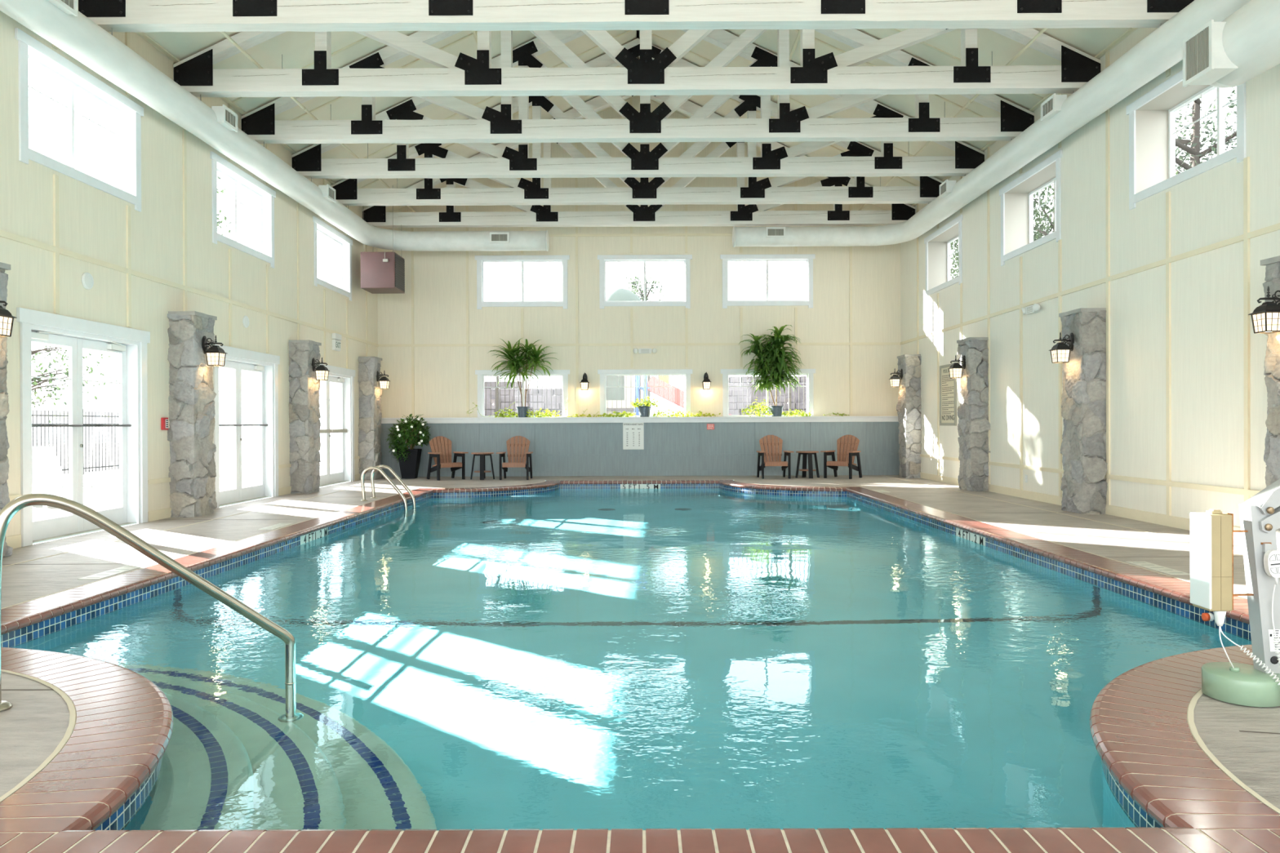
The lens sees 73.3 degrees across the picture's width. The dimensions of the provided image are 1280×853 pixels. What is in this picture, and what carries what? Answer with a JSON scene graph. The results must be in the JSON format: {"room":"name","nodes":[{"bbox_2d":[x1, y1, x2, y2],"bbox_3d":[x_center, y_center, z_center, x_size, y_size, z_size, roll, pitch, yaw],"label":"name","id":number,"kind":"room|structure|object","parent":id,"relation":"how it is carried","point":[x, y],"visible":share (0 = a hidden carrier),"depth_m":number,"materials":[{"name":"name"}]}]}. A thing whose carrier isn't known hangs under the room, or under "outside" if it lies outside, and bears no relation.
{"room":"indoor swimming pool","nodes":[
{"label":"indoor swimming pool","id":0,"kind":"room"},
{"bbox_2d":[0,10,378,537],"bbox_3d":[-5.957,-1.718,7.400,0.222,5.720,23.990,0,0,0],"label":"wall","id":1,"kind":"structure","parent":0,"point":[56,228],"depth_m":10.49,"materials":[{"name":"beige paint"}]},
{"bbox_2d":[14,27,143,211],"bbox_3d":[-5.955,-3.131,9.111,0.230,1.235,2.050,0,0,0],"label":"window","id":2,"kind":"structure","parent":1,"relation":"in","point":[128,113],"depth_m":9.12,"materials":[{"name":"white paint"}]},
{"bbox_2d":[16,306,150,546],"bbox_3d":[-6.191,0.007,9.171,0.734,2.260,2.240,0,0,0],"label":"door","id":3,"kind":"structure","parent":1,"relation":"in","point":[76,335],"depth_m":9.21,"materials":[{"name":"white paint"}]},
{"bbox_2d":[81,272,93,289],"bbox_3d":[-5.852,-1.544,9.126,0.024,0.180,0.180,0,0,0],"label":"wall speaker","id":4,"kind":"object","parent":1,"relation":"attached to","point":[87,282],"visible":1,"depth_m":9.11,"materials":[{"name":"white plastic"}]},
{"bbox_2d":[5,474,359,548],"bbox_3d":[-5.849,1.082,7.309,0.018,0.120,23.790,0,0,0],"label":"baseboard","id":5,"kind":"structure","parent":1,"relation":"attached to","point":[13,541],"depth_m":10.40,"materials":[{"name":"beige paint"}]},
{"bbox_2d":[209,151,275,268],"bbox_3d":[-5.948,-3.143,12.771,0.230,1.235,2.050,0,0,0],"label":"window","id":6,"kind":"structure","parent":1,"relation":"in","point":[265,195],"depth_m":12.91,"materials":[{"name":"white paint"}]},
{"bbox_2d":[213,343,279,508],"bbox_3d":[-6.185,-0.004,12.841,0.734,2.260,2.240,0,0,0],"label":"door","id":7,"kind":"structure","parent":1,"relation":"in","point":[237,360],"depth_m":13.18,"materials":[{"name":"white paint"}]},
{"bbox_2d":[312,216,352,301],"bbox_3d":[-5.941,-3.154,16.441,0.230,1.235,2.050,0,0,0],"label":"window","id":8,"kind":"structure","parent":1,"relation":"in","point":[344,243],"depth_m":16.77,"materials":[{"name":"white paint"}]},
{"bbox_2d":[331,333,342,351],"bbox_3d":[-5.814,-1.617,16.506,0.075,0.320,0.340,0,0,0],"label":"exit sign","id":9,"kind":"object","parent":1,"relation":"attached to","point":[337,338],"visible":1,"depth_m":16.43,"materials":[{"name":"white plastic"}]},
{"bbox_2d":[319,364,355,487],"bbox_3d":[-6.178,-0.016,16.511,0.734,2.260,2.240,0,0,0],"label":"door","id":10,"kind":"structure","parent":1,"relation":"in","point":[344,376],"depth_m":17.30,"materials":[{"name":"white paint"}]},
{"bbox_2d":[31,441,348,544],"bbox_3d":[-0.005,1.252,20.004,120.000,0.260,80.000,0,0,0],"label":"ground","id":11,"kind":"structure","parent":0,"point":[107,496],"depth_m":21.55,"materials":[{"name":"white"}]},
{"bbox_2d":[31,445,100,511],"bbox_3d":[-8.664,0.740,12.653,1.914,0.869,0.640,0,0,39],"label":"sun lounger","id":12,"kind":"object","parent":11,"relation":"on","point":[47,474],"visible":0.59,"depth_m":13.08,"materials":[{"name":"white plastic"}]},
{"bbox_2d":[31,409,119,474],"bbox_3d":[-13.517,0.385,15.011,0.060,1.600,22.030,0,0,0],"label":"picket fence","id":13,"kind":"object","parent":11,"relation":"on","point":[33,415],"visible":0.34,"depth_m":20.97,"materials":[{"name":"black paint"}]},
{"bbox_2d":[31,345,119,423],"bbox_3d":[-18.973,-1.403,26.303,5.938,5.159,5.712,0,0,0],"label":"tree","id":14,"kind":"object","parent":11,"relation":"on","point":[34,382],"visible":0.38,"depth_m":26.46,"materials":[{"name":"grey plant"}]},
{"bbox_2d":[950,103,1208,276],"bbox_3d":[11.093,-4.672,23.640,7.274,11.497,8.099,0,0,19],"label":"tree","id":15,"kind":"object","parent":11,"relation":"on","point":[1038,234],"visible":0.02,"depth_m":23.06,"materials":[{"name":"green plant"}]},
{"bbox_2d":[1035,86,1236,236],"bbox_3d":[10.756,-4.649,16.498,8.099,11.497,7.274,0,0,44],"label":"tree","id":16,"kind":"object","parent":11,"relation":"on","point":[1193,152],"visible":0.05,"depth_m":16.30,"materials":[{"name":"grey plant"}]},
{"bbox_2d":[135,27,1137,212],"bbox_3d":[-0.052,-5.940,7.377,12.760,3.204,24.590,0,0,0],"label":"ceiling","id":17,"kind":"structure","parent":0,"point":[297,48],"depth_m":13.58,"materials":[{"name":"paint"}]},
{"bbox_2d":[220,31,416,212],"bbox_3d":[-4.871,-4.827,11.579,0.053,0.484,15.170,0,0,0],"label":"pipe","id":18,"kind":"object","parent":17,"relation":"hanging from","point":[224,33],"visible":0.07,"depth_m":12.17,"materials":[{"name":"white metal"}]},
{"bbox_2d":[360,205,404,293],"bbox_3d":[-5.294,-3.845,17.725,0.705,2.094,0.785,0,0,0],"label":"heater","id":19,"kind":"object","parent":17,"relation":"hanging from","point":[381,273],"visible":1,"depth_m":17.38,"materials":[{"name":"red metal"}]},
{"bbox_2d":[77,0,1194,31],"bbox_3d":[-0.049,-5.778,9.062,11.656,3.110,0.221,0,0,0],"label":"roof truss","id":20,"kind":"object","parent":17,"relation":"attached to","point":[122,15],"visible":0.98,"depth_m":8.99,"materials":[{"name":"beige wood"}]},
{"bbox_2d":[173,27,1101,97],"bbox_3d":[-0.046,-5.783,10.892,11.656,3.110,0.221,0,0,0],"label":"roof truss","id":21,"kind":"object","parent":17,"relation":"attached to","point":[462,75],"visible":0.9,"depth_m":10.82,"materials":[{"name":"beige wood"}]},
{"bbox_2d":[330,38,943,205],"bbox_3d":[-0.036,-5.800,16.382,11.656,3.110,0.221,0,0,0],"label":"roof truss","id":22,"kind":"object","parent":17,"relation":"attached to","point":[523,191],"visible":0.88,"depth_m":16.30,"materials":[{"name":"beige wood"}]},
{"bbox_2d":[240,29,1034,143],"bbox_3d":[-0.042,-5.789,12.722,11.656,3.110,0.221,0,0,0],"label":"roof truss","id":23,"kind":"object","parent":17,"relation":"attached to","point":[490,125],"visible":0.84,"depth_m":12.65,"materials":[{"name":"beige wood"}]},
{"bbox_2d":[0,0,549,251],"bbox_3d":[-3.869,-3.947,9.702,3.823,0.546,17.414,0,0,0],"label":"air duct","id":24,"kind":"object","parent":23,"relation":"hanging from","point":[59,22],"visible":1,"depth_m":10.93,"materials":[{"name":"white metal"}]},
{"bbox_2d":[47,0,77,16],"bbox_3d":[-5.362,-3.962,7.897,0.166,0.224,0.364,0,0,0],"label":"vent","id":25,"kind":"object","parent":24,"relation":"attached to","point":[63,7],"depth_m":7.96,"materials":[{"name":"white metal"}]},
{"bbox_2d":[211,104,237,132],"bbox_3d":[-5.356,-3.972,11.097,0.166,0.224,0.364,0,0,0],"label":"vent","id":26,"kind":"object","parent":24,"relation":"attached to","point":[225,119],"depth_m":11.02,"materials":[{"name":"white metal"}]},
{"bbox_2d":[225,109,235,126],"bbox_3d":[-5.281,-3.972,11.097,0.013,0.150,0.290,0,0,0],"label":"grille","id":27,"kind":"object","parent":24,"relation":"attached to","point":[229,114],"depth_m":11.09,"materials":[{"name":"grey metal"}]},
{"bbox_2d":[318,183,335,202],"bbox_3d":[-5.349,-3.983,14.717,0.166,0.224,0.364,0,0,0],"label":"vent","id":28,"kind":"object","parent":24,"relation":"attached to","point":[328,193],"depth_m":14.60,"materials":[{"name":"white metal"}]},
{"bbox_2d":[489,232,509,243],"bbox_3d":[-2.926,-3.932,17.980,0.404,0.214,0.146,0,0,0],"label":"vent","id":29,"kind":"object","parent":24,"relation":"attached to","point":[495,237],"depth_m":17.91,"materials":[{"name":"white metal"}]},
{"bbox_2d":[732,0,1250,247],"bbox_3d":[3.826,-3.999,9.688,3.743,0.496,17.414,0,0,0],"label":"air duct","id":30,"kind":"object","parent":23,"relation":"hanging from","point":[1162,49],"visible":0.97,"depth_m":11.46,"materials":[{"name":"white metal"}]},
{"bbox_2d":[765,226,785,237],"bbox_3d":[2.823,-4.042,17.970,0.404,0.214,0.146,0,0,0],"label":"vent","id":31,"kind":"object","parent":30,"relation":"attached to","point":[771,232],"depth_m":17.90,"materials":[{"name":"white metal"}]},
{"bbox_2d":[939,179,955,198],"bbox_3d":[5.284,-4.080,14.778,0.166,0.224,0.364,0,0,0],"label":"vent","id":32,"kind":"object","parent":30,"relation":"attached to","point":[946,188],"depth_m":14.68,"materials":[{"name":"white metal"}]},
{"bbox_2d":[1043,97,1053,115],"bbox_3d":[5.203,-4.069,10.978,0.013,0.150,0.290,0,0,0],"label":"grille","id":33,"kind":"object","parent":30,"relation":"attached to","point":[1048,104],"depth_m":10.97,"materials":[{"name":"grey metal"}]},
{"bbox_2d":[1040,93,1066,121],"bbox_3d":[5.278,-4.069,10.978,0.166,0.224,0.364,0,0,0],"label":"vent","id":34,"kind":"object","parent":30,"relation":"attached to","point":[1052,108],"depth_m":10.89,"materials":[{"name":"white metal"}]},
{"bbox_2d":[1182,0,1279,88],"bbox_3d":[5.225,-3.321,5.173,0.677,0.581,5.385,0,0,0],"label":"air duct","id":35,"kind":"object","parent":30,"relation":"attached to","point":[1231,51],"visible":1,"depth_m":7.34,"materials":[{"name":"white metal"}]},
{"bbox_2d":[1186,26,1208,80],"bbox_3d":[4.900,-3.272,7.561,0.013,0.350,0.320,0,0,0],"label":"grille","id":36,"kind":"object","parent":35,"relation":"attached to","point":[1197,43],"depth_m":7.55,"materials":[{"name":"grey metal"}]},
{"bbox_2d":[1182,19,1238,87],"bbox_3d":[5.009,-3.272,7.561,0.236,0.424,0.394,0,0,0],"label":"vent","id":37,"kind":"object","parent":35,"relation":"attached to","point":[1207,60],"depth_m":7.47,"materials":[{"name":"white metal"}]},
{"bbox_2d":[291,29,984,178],"bbox_3d":[-0.039,-5.795,14.552,11.656,3.110,0.221,0,0,0],"label":"roof truss","id":38,"kind":"object","parent":17,"relation":"attached to","point":[508,162],"visible":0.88,"depth_m":14.47,"materials":[{"name":"beige wood"}]},
{"bbox_2d":[362,95,915,227],"bbox_3d":[-0.033,-5.806,18.212,11.656,3.110,0.221,0,0,0],"label":"roof truss","id":39,"kind":"object","parent":17,"relation":"attached to","point":[751,215],"visible":0.7,"depth_m":18.13,"materials":[{"name":"beige wood"}]},
{"bbox_2d":[857,27,1047,210],"bbox_3d":[4.789,-4.893,11.561,0.053,0.419,15.170,0,0,0],"label":"pipe","id":40,"kind":"object","parent":17,"relation":"hanging from","point":[1043,29],"visible":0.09,"depth_m":12.33,"materials":[{"name":"white metal"}]},
{"bbox_2d":[377,95,901,417],"bbox_3d":[-0.021,-3.158,19.269,11.660,8.483,0.222,0,0,0],"label":"wall","id":41,"kind":"structure","parent":0,"point":[433,337],"depth_m":19.18,"materials":[{"name":"beige paint"}]},
{"bbox_2d":[475,254,569,309],"bbox_3d":[-2.622,-3.214,19.230,2.110,1.195,0.150,0,0,0],"label":"window","id":42,"kind":"structure","parent":41,"relation":"in","point":[480,260],"depth_m":19.16,"materials":[{"name":"white paint"}]},
{"bbox_2d":[475,369,569,417],"bbox_3d":[-2.613,-0.734,19.238,2.110,1.055,0.150,0,0,0],"label":"window","id":43,"kind":"structure","parent":41,"relation":"in","point":[481,374],"depth_m":19.17,"materials":[{"name":"white paint"}]},
{"bbox_2d":[597,254,692,308],"bbox_3d":[0.108,-3.224,19.225,2.110,1.195,0.150,0,0,0],"label":"window","id":44,"kind":"structure","parent":41,"relation":"in","point":[602,259],"depth_m":19.16,"materials":[{"name":"white paint"}]},
{"bbox_2d":[597,368,692,417],"bbox_3d":[0.117,-0.744,19.233,2.110,1.055,0.150,0,0,0],"label":"window","id":45,"kind":"structure","parent":41,"relation":"in","point":[686,373],"depth_m":19.16,"materials":[{"name":"white paint"}]},
{"bbox_2d":[720,253,815,308],"bbox_3d":[2.843,-3.233,19.220,2.110,1.195,0.150,0,0,0],"label":"window","id":46,"kind":"structure","parent":41,"relation":"in","point":[808,258],"depth_m":19.16,"materials":[{"name":"white paint"}]},
{"bbox_2d":[720,368,815,416],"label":"window","id":47,"kind":"structure","parent":41,"relation":"in","point":[726,372],"depth_m":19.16,"materials":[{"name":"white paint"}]},
{"bbox_2d":[0,475,1279,814],"bbox_3d":[-0.028,1.120,7.154,11.660,0.004,23.500,0,0,0],"label":"floor","id":48,"kind":"structure","parent":0,"point":[1243,742],"depth_m":7.86,"materials":[{"name":"concrete"}]},
{"bbox_2d":[0,262,13,557],"bbox_3d":[-5.678,-0.140,7.287,0.368,2.562,0.649,0,0,0],"label":"stone pillar","id":49,"kind":"structure","parent":48,"relation":"on","point":[4,405],"depth_m":7.49,"materials":[{"name":"grey stone"}]},
{"bbox_2d":[0,300,17,337],"bbox_3d":[-5.414,-0.954,7.207,0.252,0.392,0.204,0,0,0],"label":"wall lantern","id":50,"kind":"object","parent":49,"relation":"attached to","point":[6,319],"visible":1,"depth_m":7.22,"materials":[{"name":"black metal"}]},
{"bbox_2d":[0,305,17,318],"bbox_3d":[-5.390,-0.967,7.207,0.204,0.096,0.204,0,0,0],"label":"hood","id":51,"kind":"object","parent":50,"relation":"attached to","point":[4,313],"depth_m":7.21,"materials":[{"name":"black metal"}]},
{"bbox_2d":[77,565,145,579],"bbox_3d":[-4.109,1.136,6.711,0.160,0.003,0.600,0,0,0],"label":"marker","id":52,"kind":"object","parent":48,"relation":"on","point":[126,568],"visible":1,"depth_m":6.68,"materials":[{"name":"tile"}]},
{"bbox_2d":[167,311,217,517],"bbox_3d":[-5.657,-0.151,10.961,0.399,2.562,0.603,0,0,0],"label":"stone pillar","id":53,"kind":"structure","parent":48,"relation":"on","point":[192,468],"depth_m":10.72,"materials":[{"name":"grey stone"}]},
{"bbox_2d":[201,334,226,366],"bbox_3d":[-5.408,-0.965,10.927,0.252,0.392,0.204,0,0,0],"label":"wall lantern","id":54,"kind":"object","parent":53,"relation":"attached to","point":[215,355],"visible":1,"depth_m":10.88,"materials":[{"name":"black metal"}]},
{"bbox_2d":[204,345,226,353],"bbox_3d":[-5.384,-0.978,10.927,0.204,0.096,0.204,0,0,0],"label":"hood","id":55,"kind":"object","parent":54,"relation":"attached to","point":[215,348],"depth_m":10.87,"materials":[{"name":"black metal"}]},
{"bbox_2d":[288,339,321,493],"bbox_3d":[-5.659,-0.163,14.617,0.380,2.562,0.612,0,0,0],"label":"stone pillar","id":56,"kind":"structure","parent":48,"relation":"on","point":[304,415],"depth_m":14.37,"materials":[{"name":"grey stone"}]},
{"bbox_2d":[311,357,329,380],"bbox_3d":[-5.401,-0.976,14.557,0.252,0.392,0.204,0,0,0],"label":"wall lantern","id":57,"kind":"object","parent":56,"relation":"attached to","point":[322,372],"visible":1,"depth_m":14.50,"materials":[{"name":"white glass"}]},
{"bbox_2d":[358,356,382,479],"bbox_3d":[-5.661,-0.174,18.135,0.363,2.562,0.605,0,0,0],"label":"stone pillar","id":58,"kind":"structure","parent":48,"relation":"on","point":[370,454],"depth_m":17.89,"materials":[{"name":"grey stone"}]},
{"bbox_2d":[376,370,390,389],"bbox_3d":[-5.395,-0.987,18.087,0.252,0.392,0.204,0,0,0],"label":"wall lantern","id":59,"kind":"object","parent":58,"relation":"attached to","point":[384,382],"visible":1,"depth_m":18.03,"materials":[{"name":"white glass"}]},
{"bbox_2d":[360,464,416,511],"bbox_3d":[-3.827,1.331,13.146,0.730,1.470,0.580,0,0,0],"label":"pool ladder","id":60,"kind":"object","parent":48,"relation":"on","point":[378,468],"visible":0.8,"depth_m":12.90,"materials":[{"name":"silver metal"}]},
{"bbox_2d":[385,413,432,479],"bbox_3d":[-4.917,0.413,18.333,1.037,1.383,0.932,0,0,-3],"label":"flowering bush","id":61,"kind":"object","parent":48,"relation":"on","point":[409,460],"visible":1,"depth_m":18.17,"materials":[{"name":"green plant"}]},
{"bbox_2d":[397,448,422,479],"bbox_3d":[-4.909,0.794,18.341,0.430,0.620,0.430,0,0,-3],"label":"planter","id":62,"kind":"object","parent":48,"relation":"on","point":[409,464],"depth_m":18.17,"materials":[{"name":"black plastic"}]},
{"bbox_2d":[426,435,468,480],"bbox_3d":[-4.051,0.657,17.965,0.720,0.908,0.624,0,0,-38],"label":"chair","id":63,"kind":"object","parent":48,"relation":"on","point":[441,455],"visible":1,"depth_m":18.03,"materials":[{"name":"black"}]},
{"bbox_2d":[470,452,494,479],"bbox_3d":[-3.280,0.822,17.939,0.470,0.557,0.470,0,0,29],"label":"side table","id":64,"kind":"object","parent":48,"relation":"on","point":[482,471],"visible":1,"depth_m":17.87,"materials":[{"name":"black"}]},
{"bbox_2d":[496,435,533,479],"bbox_3d":[-2.579,0.652,17.920,0.720,0.908,0.624,0,0,2],"label":"chair","id":65,"kind":"object","parent":48,"relation":"on","point":[513,455],"visible":1,"depth_m":18.07,"materials":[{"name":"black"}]},
{"bbox_2d":[0,480,1279,852],"bbox_3d":[-0.359,1.958,9.797,8.565,1.693,15.348,0,0,0],"label":"swimming pool","id":66,"kind":"object","parent":48,"relation":"in","point":[1179,800],"visible":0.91,"depth_m":2.87,"materials":[{"name":"brick"}]},
{"bbox_2d":[0,493,296,711],"bbox_3d":[-2.181,1.052,3.895,1.324,1.552,0.126,0,0,-44],"label":"stair handrail","id":67,"kind":"object","parent":66,"relation":"attached to","point":[9,510],"visible":0.84,"depth_m":3.83,"materials":[{"name":"silver metal"}]},
{"bbox_2d":[8,488,1251,831],"bbox_3d":[-2.371,1.268,11.108,12.500,0.001,19.800,0,0,0],"label":"pool water","id":68,"kind":"object","parent":66,"relation":"in","point":[684,658],"visible":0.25,"depth_m":4.55,"materials":[{"name":"teal liquid"}]},
{"bbox_2d":[756,435,793,479],"bbox_3d":[2.798,0.633,18.030,0.720,0.908,0.624,0,0,-3],"label":"chair","id":69,"kind":"object","parent":48,"relation":"on","point":[766,454],"visible":0.98,"depth_m":18.18,"materials":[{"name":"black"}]},
{"bbox_2d":[795,450,819,478],"bbox_3d":[3.510,0.798,18.046,0.470,0.557,0.470,0,0,29],"label":"side table","id":70,"kind":"object","parent":48,"relation":"on","point":[804,453],"visible":1,"depth_m":18.00,"materials":[{"name":"black"}]},
{"bbox_2d":[820,435,862,479],"bbox_3d":[4.230,0.629,17.951,0.720,0.908,0.624,0,0,38],"label":"chair","id":71,"kind":"object","parent":48,"relation":"on","point":[848,456],"visible":1,"depth_m":18.00,"materials":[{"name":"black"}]},
{"bbox_2d":[896,354,921,478],"bbox_3d":[5.623,-0.213,18.068,0.387,2.562,0.617,0,0,0],"label":"stone pillar","id":72,"kind":"structure","parent":48,"relation":"on","point":[908,406],"depth_m":17.83,"materials":[{"name":"grey stone"}]},
{"bbox_2d":[888,368,902,386],"bbox_3d":[5.363,-1.025,18.037,0.252,0.392,0.204,0,0,0],"label":"wall lantern","id":73,"kind":"object","parent":72,"relation":"attached to","point":[895,380],"visible":1,"depth_m":17.97,"materials":[{"name":"white glass"}]},
{"bbox_2d":[956,337,990,491],"bbox_3d":[5.627,-0.202,14.581,0.368,2.562,0.681,0,0,0],"label":"stone pillar","id":74,"kind":"structure","parent":48,"relation":"on","point":[974,425],"depth_m":14.32,"materials":[{"name":"grey stone"}]},
{"bbox_2d":[947,355,965,377],"bbox_3d":[5.357,-1.014,14.537,0.252,0.392,0.204,0,0,0],"label":"wall lantern","id":75,"kind":"object","parent":74,"relation":"attached to","point":[956,369],"visible":1,"depth_m":14.48,"materials":[{"name":"white glass"}]},
{"bbox_2d":[1058,307,1107,514],"bbox_3d":[5.621,-0.191,10.943,0.365,2.562,0.613,0,0,0],"label":"stone pillar","id":76,"kind":"structure","parent":48,"relation":"on","point":[1083,486],"depth_m":10.71,"materials":[{"name":"grey stone"}]},
{"bbox_2d":[1048,332,1074,363],"bbox_3d":[5.350,-1.003,10.907,0.252,0.392,0.204,0,0,0],"label":"wall lantern","id":77,"kind":"object","parent":76,"relation":"attached to","point":[1060,352],"visible":1,"depth_m":10.86,"materials":[{"name":"black metal"}]},
{"bbox_2d":[1048,342,1071,351],"bbox_3d":[5.326,-1.016,10.907,0.204,0.096,0.204,0,0,0],"label":"hood","id":78,"kind":"object","parent":77,"relation":"attached to","point":[1060,346],"depth_m":10.85,"materials":[{"name":"black metal"}]},
{"bbox_2d":[1125,561,1190,574],"bbox_3d":[4.051,1.107,6.746,0.160,0.003,0.600,0,0,0],"label":"marker","id":79,"kind":"object","parent":48,"relation":"on","point":[1144,564],"visible":0.98,"depth_m":6.71,"materials":[{"name":"tile"}]},
{"bbox_2d":[1190,479,1279,707],"bbox_3d":[2.632,0.592,3.541,0.602,1.057,0.335,0,0,0],"label":"lift","id":80,"kind":"object","parent":48,"relation":"on","point":[1211,531],"visible":1,"depth_m":3.53,"materials":[{"name":"white plastic"}]},
{"bbox_2d":[1260,255,1279,551],"bbox_3d":[5.609,-0.179,7.294,0.378,2.562,0.624,0,0,0],"label":"stone pillar","id":81,"kind":"structure","parent":48,"relation":"on","point":[1272,362],"depth_m":7.46,"materials":[{"name":"grey stone"}]},
{"bbox_2d":[1248,286,1279,333],"bbox_3d":[5.344,-0.992,7.287,0.252,0.392,0.204,0,0,0],"label":"wall lantern","id":82,"kind":"object","parent":81,"relation":"attached to","point":[1265,317],"visible":1,"depth_m":7.25,"materials":[{"name":"black metal"}]},
{"bbox_2d":[1248,302,1279,315],"bbox_3d":[5.320,-1.004,7.287,0.204,0.096,0.204,0,0,0],"label":"hood","id":83,"kind":"object","parent":82,"relation":"attached to","point":[1266,308],"depth_m":7.23,"materials":[{"name":"black metal"}]},
{"bbox_2d":[380,422,899,471],"bbox_3d":[-0.097,0.485,19.040,11.836,1.200,0.300,0,0,0],"label":"wall","id":84,"kind":"structure","parent":0,"point":[731,446],"depth_m":18.90,"materials":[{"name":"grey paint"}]},
{"bbox_2d":[622,422,644,449],"bbox_3d":[-0.145,0.201,18.895,0.456,0.610,0.013,0,0,0],"label":"chart","id":85,"kind":"object","parent":84,"relation":"attached to","point":[633,433],"visible":1,"depth_m":18.89,"materials":[{"name":"white paper"}]},
{"bbox_2d":[381,416,898,423],"bbox_3d":[-0.011,-0.148,19.020,11.660,0.125,0.340,0,0,0],"label":"trim","id":86,"kind":"structure","parent":84,"relation":"on","point":[705,419],"depth_m":18.86,"materials":[{"name":"white paint"}]},
{"bbox_2d":[487,337,558,417],"bbox_3d":[-2.576,-1.081,18.763,1.606,1.762,0.878,0,0,0],"label":"plant","id":87,"kind":"object","parent":86,"relation":"on","point":[513,364],"visible":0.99,"depth_m":18.84,"materials":[{"name":"green plant"}]},
{"bbox_2d":[526,400,567,417],"bbox_3d":[-2.098,-0.382,18.992,1.077,0.442,0.397,0,0,0],"label":"pothos vine","id":88,"kind":"object","parent":86,"relation":"on","point":[530,413],"visible":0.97,"depth_m":18.98,"materials":[{"name":"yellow plant"}]},
{"bbox_2d":[630,395,667,417],"bbox_3d":[0.212,-0.442,19.009,0.845,0.466,0.350,0,0,0],"label":"potted flowers","id":89,"kind":"object","parent":86,"relation":"on","point":[644,411],"visible":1,"depth_m":18.95,"materials":[{"name":"yellow plant"}]},
{"bbox_2d":[741,399,773,416],"bbox_3d":[2.607,-0.413,18.997,0.739,0.473,0.328,0,0,0],"label":"pothos vine","id":90,"kind":"object","parent":86,"relation":"on","point":[758,414],"visible":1,"depth_m":18.98,"materials":[{"name":"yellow plant"}]},
{"bbox_2d":[739,324,802,416],"bbox_3d":[2.900,-1.218,18.793,1.468,1.997,0.801,0,0,0],"label":"plant","id":91,"kind":"object","parent":86,"relation":"on","point":[775,357],"visible":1,"depth_m":18.78,"materials":[{"name":"green plant"}]},
{"bbox_2d":[382,470,899,476],"bbox_3d":[-0.007,1.030,18.896,11.660,0.110,0.014,0,0,0],"label":"baseboard","id":92,"kind":"structure","parent":84,"relation":"attached to","point":[739,473],"depth_m":18.89,"materials":[{"name":"blue paint"}]},
{"bbox_2d":[900,27,1279,527],"bbox_3d":[6.006,-1.760,7.379,0.472,5.720,23.990,0,0,0],"label":"wall","id":93,"kind":"structure","parent":0,"point":[1178,276],"depth_m":10.20,"materials":[{"name":"beige paint"}]},
{"bbox_2d":[924,214,962,299],"bbox_3d":[6.013,-3.196,16.479,0.480,1.235,2.030,0,0,0],"label":"window","id":94,"kind":"structure","parent":93,"relation":"in","point":[937,245],"depth_m":17.32,"materials":[{"name":"white paint"}]},
{"bbox_2d":[939,363,956,425],"bbox_3d":[5.797,-0.592,16.208,0.030,1.150,0.820,0,0,0],"label":"sign","id":95,"kind":"object","parent":93,"relation":"attached to","point":[948,385],"visible":0.8,"depth_m":16.23,"materials":[{"name":"grey"}]},
{"bbox_2d":[999,149,1062,266],"bbox_3d":[6.007,-3.184,12.819,0.480,1.235,2.030,0,0,0],"label":"window","id":96,"kind":"structure","parent":93,"relation":"in","point":[1017,209],"depth_m":13.52,"materials":[{"name":"white paint"}]},
{"bbox_2d":[920,472,1241,540],"bbox_3d":[5.793,1.041,7.288,0.018,0.120,23.790,0,0,0],"label":"baseboard","id":97,"kind":"structure","parent":93,"relation":"attached to","point":[1184,523],"depth_m":10.52,"materials":[{"name":"beige paint"}]},
{"bbox_2d":[1125,69,1246,209],"bbox_3d":[6.000,-3.173,9.190,0.480,1.235,2.030,0,0,0],"label":"window","id":98,"kind":"structure","parent":93,"relation":"in","point":[1152,116],"depth_m":9.96,"materials":[{"name":"white paint"}]},
{"bbox_3d":[0.154,0.565,39.872,12.290,0.990,40.260,0,0,0],"label":"terrace","id":99,"kind":"object","parent":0,"visible":0},
{"bbox_2d":[484,381,562,415],"bbox_3d":[-3.387,-0.581,24.742,4.148,1.420,0.524,0,0,0],"label":"wall","id":100,"kind":"structure","parent":99,"relation":"on","point":[559,391],"depth_m":24.61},
{"bbox_2d":[605,288,640,301],"bbox_3d":[-0.746,-2.528,31.994,2.100,5.250,2.100,0,0,0],"label":"parasol","id":101,"kind":"object","parent":99,"relation":"on","point":[617,294],"visible":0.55,"depth_m":31.35,"materials":[{"name":"white fabric"}]},
{"bbox_2d":[606,375,648,415],"bbox_3d":[-0.849,-1.441,28.297,2.400,3.100,2.000,0,0,0],"label":"outbuilding","id":102,"kind":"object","parent":99,"relation":"on","point":[625,379],"visible":0.14,"depth_m":27.50,"materials":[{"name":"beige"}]},
{"bbox_2d":[624,273,663,415],"bbox_3d":[0.163,-3.118,35.970,2.051,6.408,2.156,0,0,17],"label":"tree","id":103,"kind":"object","parent":99,"relation":"on","point":[635,282],"visible":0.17,"depth_m":35.90,"materials":[{"name":"grey plant"}]},
{"bbox_2d":[485,374,804,415],"bbox_3d":[-0.025,-0.902,21.197,11.830,2.060,0.060,0,0,0],"label":"picket fence","id":104,"kind":"object","parent":99,"relation":"on","point":[789,388],"visible":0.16,"depth_m":21.19,"materials":[{"name":"black paint"}]},
{"bbox_2d":[634,375,728,415],"bbox_3d":[1.359,-0.905,24.995,3.064,2.168,0.740,0,0,0],"label":"slide","id":105,"kind":"object","parent":99,"relation":"on","point":[677,392],"visible":0.32,"depth_m":24.72,"materials":[{"name":"red plastic"}]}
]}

